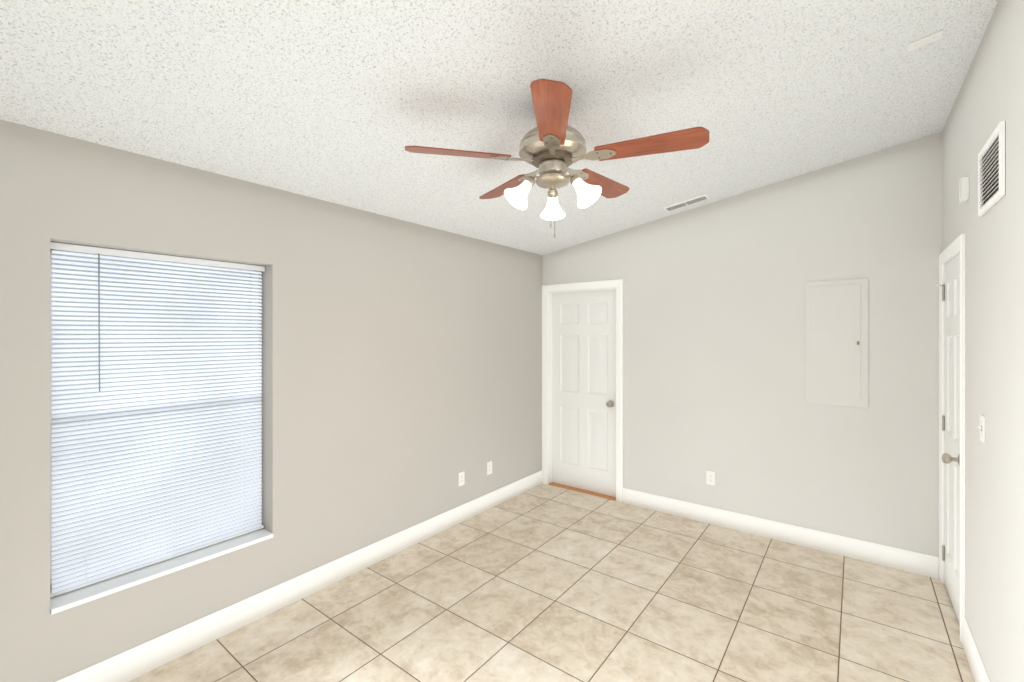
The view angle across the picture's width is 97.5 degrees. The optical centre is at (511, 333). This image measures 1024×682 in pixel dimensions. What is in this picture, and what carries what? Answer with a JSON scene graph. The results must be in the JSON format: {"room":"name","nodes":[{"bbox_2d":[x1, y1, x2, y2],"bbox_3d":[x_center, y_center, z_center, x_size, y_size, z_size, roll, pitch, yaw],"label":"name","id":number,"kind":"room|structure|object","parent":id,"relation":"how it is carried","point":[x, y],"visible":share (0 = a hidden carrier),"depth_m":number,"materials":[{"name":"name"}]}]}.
{"room":"empty bedroom","nodes":[
{"label":"empty bedroom","id":0,"kind":"room"},
{"bbox_2d":[0,119,541,681],"bbox_3d":[-1.220,0.358,2.997,0.240,2.483,5.080,0,0,37],"label":"wall","id":1,"kind":"structure","parent":0,"point":[400,375],"depth_m":2.70,"materials":[{"name":"paint"}]},
{"bbox_2d":[50,249,272,614],"bbox_3d":[-1.737,0.385,2.297,0.239,1.569,0.898,0,0,37],"label":"window","id":2,"kind":"structure","parent":1,"relation":"in","point":[77,597],"depth_m":2.15,"materials":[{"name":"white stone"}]},
{"bbox_2d":[50,242,264,597],"bbox_3d":[-1.732,0.372,2.293,0.040,1.536,0.894,0,0,37],"label":"mini blind","id":3,"kind":"object","parent":2,"relation":"attached to","point":[135,485],"visible":0.88,"depth_m":2.22,"materials":[{"name":"white plastic"}]},
{"bbox_2d":[56,470,541,681],"bbox_3d":[-1.125,1.530,2.913,0.014,0.140,4.761,0,0,37],"label":"baseboard","id":4,"kind":"structure","parent":1,"relation":"attached to","point":[140,660],"depth_m":2.58,"materials":[{"name":"white wood"}]},
{"bbox_2d":[458,471,464,485],"bbox_3d":[-0.429,1.235,3.828,0.007,0.115,0.070,0,0,37],"label":"electrical outlet","id":5,"kind":"object","parent":1,"relation":"attached to","point":[461,478],"visible":1,"depth_m":3.83,"materials":[{"name":"white plastic"}]},
{"bbox_2d":[487,461,491,474],"bbox_3d":[-0.205,1.230,4.122,0.007,0.115,0.070,0,0,37],"label":"electrical outlet","id":6,"kind":"object","parent":1,"relation":"attached to","point":[489,467],"visible":1,"depth_m":4.12,"materials":[{"name":"white plastic"}]},
{"bbox_2d":[0,0,997,254],"bbox_3d":[0.079,-1.200,2.004,3.510,0.788,5.080,0,0,37],"label":"ceiling","id":7,"kind":"structure","parent":0,"point":[342,102],"depth_m":1.94,"materials":[{"name":"white paint"}]},
{"bbox_2d":[405,79,708,237],"bbox_3d":[0.224,-0.768,2.117,1.286,0.655,1.252,0,0,37],"label":"ceiling fan","id":8,"kind":"object","parent":7,"relation":"hanging from","point":[552,145],"visible":1,"depth_m":1.99,"materials":[{"name":"brown wood"}]},
{"bbox_2d":[663,194,709,211],"bbox_3d":[1.435,-1.077,3.708,0.346,0.063,0.125,0,0,37],"label":"ceiling vent","id":9,"kind":"object","parent":7,"relation":"in","point":[687,202],"visible":1,"depth_m":3.69,"materials":[{"name":"white metal"}]},
{"bbox_2d":[907,29,942,51],"bbox_3d":[1.813,-1.286,1.975,0.114,0.022,0.070,0,0,37],"label":"ceiling vent","id":10,"kind":"object","parent":7,"relation":"attached to","point":[925,40],"visible":1,"depth_m":1.97,"materials":[{"name":"white plastic"}]},
{"bbox_2d":[129,484,974,681],"bbox_3d":[0.079,1.660,2.004,3.510,0.120,5.080,0,0,37],"label":"floor","id":11,"kind":"structure","parent":0,"point":[545,583],"depth_m":2.56,"materials":[{"name":"tile"}]},
{"bbox_2d":[549,482,615,499],"bbox_3d":[0.731,1.596,4.596,0.767,0.008,0.130,0,0,37],"label":"threshold","id":12,"kind":"object","parent":11,"relation":"on","point":[585,491],"depth_m":4.54,"materials":[{"name":"brown wood"}]},
{"bbox_2d":[542,131,942,556],"bbox_3d":[1.611,0.119,3.935,3.120,2.962,0.150,0,0,37],"label":"wall","id":13,"kind":"structure","parent":0,"point":[713,336],"depth_m":3.46,"materials":[{"name":"paint"}]},
{"bbox_2d":[542,279,622,502],"bbox_3d":[0.727,0.541,4.592,0.918,2.118,0.155,0,0,37],"label":"door frame","id":14,"kind":"structure","parent":13,"relation":"attached to","point":[549,290],"depth_m":4.67,"materials":[{"name":"white wood"}]},
{"bbox_2d":[552,289,615,496],"bbox_3d":[0.716,0.575,4.577,0.762,2.030,0.109,0,0,37],"label":"back door","id":15,"kind":"structure","parent":13,"relation":"in","point":[584,390],"depth_m":4.58,"materials":[{"name":"white wood"}]},
{"bbox_2d":[706,471,714,485],"bbox_3d":[1.675,1.215,3.787,0.070,0.115,0.007,0,0,37],"label":"outlet","id":16,"kind":"object","parent":13,"relation":"attached to","point":[710,477],"visible":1,"depth_m":3.79,"materials":[{"name":"white plastic"}]},
{"bbox_2d":[623,488,938,578],"bbox_3d":[1.919,1.530,3.597,2.182,0.140,0.014,0,0,37],"label":"baseboard","id":17,"kind":"structure","parent":13,"relation":"attached to","point":[900,559],"depth_m":3.41,"materials":[{"name":"white wood"}]},
{"bbox_2d":[805,278,867,407],"bbox_3d":[2.352,0.065,3.266,0.370,0.910,0.012,0,0,37],"label":"panel","id":18,"kind":"object","parent":13,"relation":"attached to","point":[836,342],"visible":1,"depth_m":3.26,"materials":[{"name":"white paint"}]},
{"bbox_2d":[943,0,1023,681],"bbox_3d":[1.413,0.119,0.984,0.150,2.962,5.080,0,0,37],"label":"wall","id":19,"kind":"structure","parent":0,"point":[990,98],"depth_m":1.83,"materials":[{"name":"paint"}]},
{"bbox_2d":[936,253,959,623],"bbox_3d":[2.561,0.575,2.639,0.109,2.030,0.620,0,0,37],"label":"closet door","id":20,"kind":"structure","parent":19,"relation":"in","point":[951,428],"depth_m":2.64,"materials":[{"name":"white wood"}]},
{"bbox_2d":[939,234,964,642],"bbox_3d":[2.620,0.541,2.588,0.155,2.118,0.766,0,0,37],"label":"door frame","id":21,"kind":"structure","parent":19,"relation":"attached to","point":[954,248],"depth_m":2.43,"materials":[{"name":"white wood"}]},
{"bbox_2d":[959,177,968,201],"bbox_3d":[2.289,-0.730,2.278,0.031,0.110,0.068,0,0,37],"label":"door chime","id":22,"kind":"object","parent":19,"relation":"attached to","point":[963,189],"visible":1,"depth_m":2.25,"materials":[{"name":"white plastic"}]},
{"bbox_2d":[962,617,989,681],"bbox_3d":[1.115,1.530,0.729,0.014,0.140,4.013,0,0,37],"label":"baseboard","id":23,"kind":"structure","parent":19,"relation":"attached to","point":[976,665],"depth_m":2.11,"materials":[{"name":"white wood"}]},
{"bbox_2d":[978,415,984,442],"bbox_3d":[2.081,0.420,1.996,0.018,0.115,0.070,0,0,37],"label":"light switch","id":24,"kind":"object","parent":19,"relation":"attached to","point":[981,427],"visible":0.98,"depth_m":1.98,"materials":[{"name":"white plastic"}]},
{"bbox_2d":[978,121,1004,216],"bbox_3d":[1.976,-0.665,1.857,0.015,0.280,0.390,0,0,37],"label":"air vent","id":25,"kind":"object","parent":19,"relation":"in","point":[991,174],"visible":1,"depth_m":1.84,"materials":[{"name":"white metal"}]},
{"label":"outside","id":26,"kind":"structure","parent":0,"visible":0},
{"bbox_3d":[-13.074,1.950,12.198,29.750,0.100,55.000,0,0,37],"label":"ground","id":27,"kind":"structure","parent":26,"visible":0},
{"bbox_2d":[55,254,248,417],"bbox_3d":[-5.413,0.450,5.712,0.200,2.900,20.000,0,0,37],"label":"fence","id":28,"kind":"object","parent":27,"relation":"on","point":[149,313],"depth_m":6.14,"materials":[{"name":"white"}]}
]}

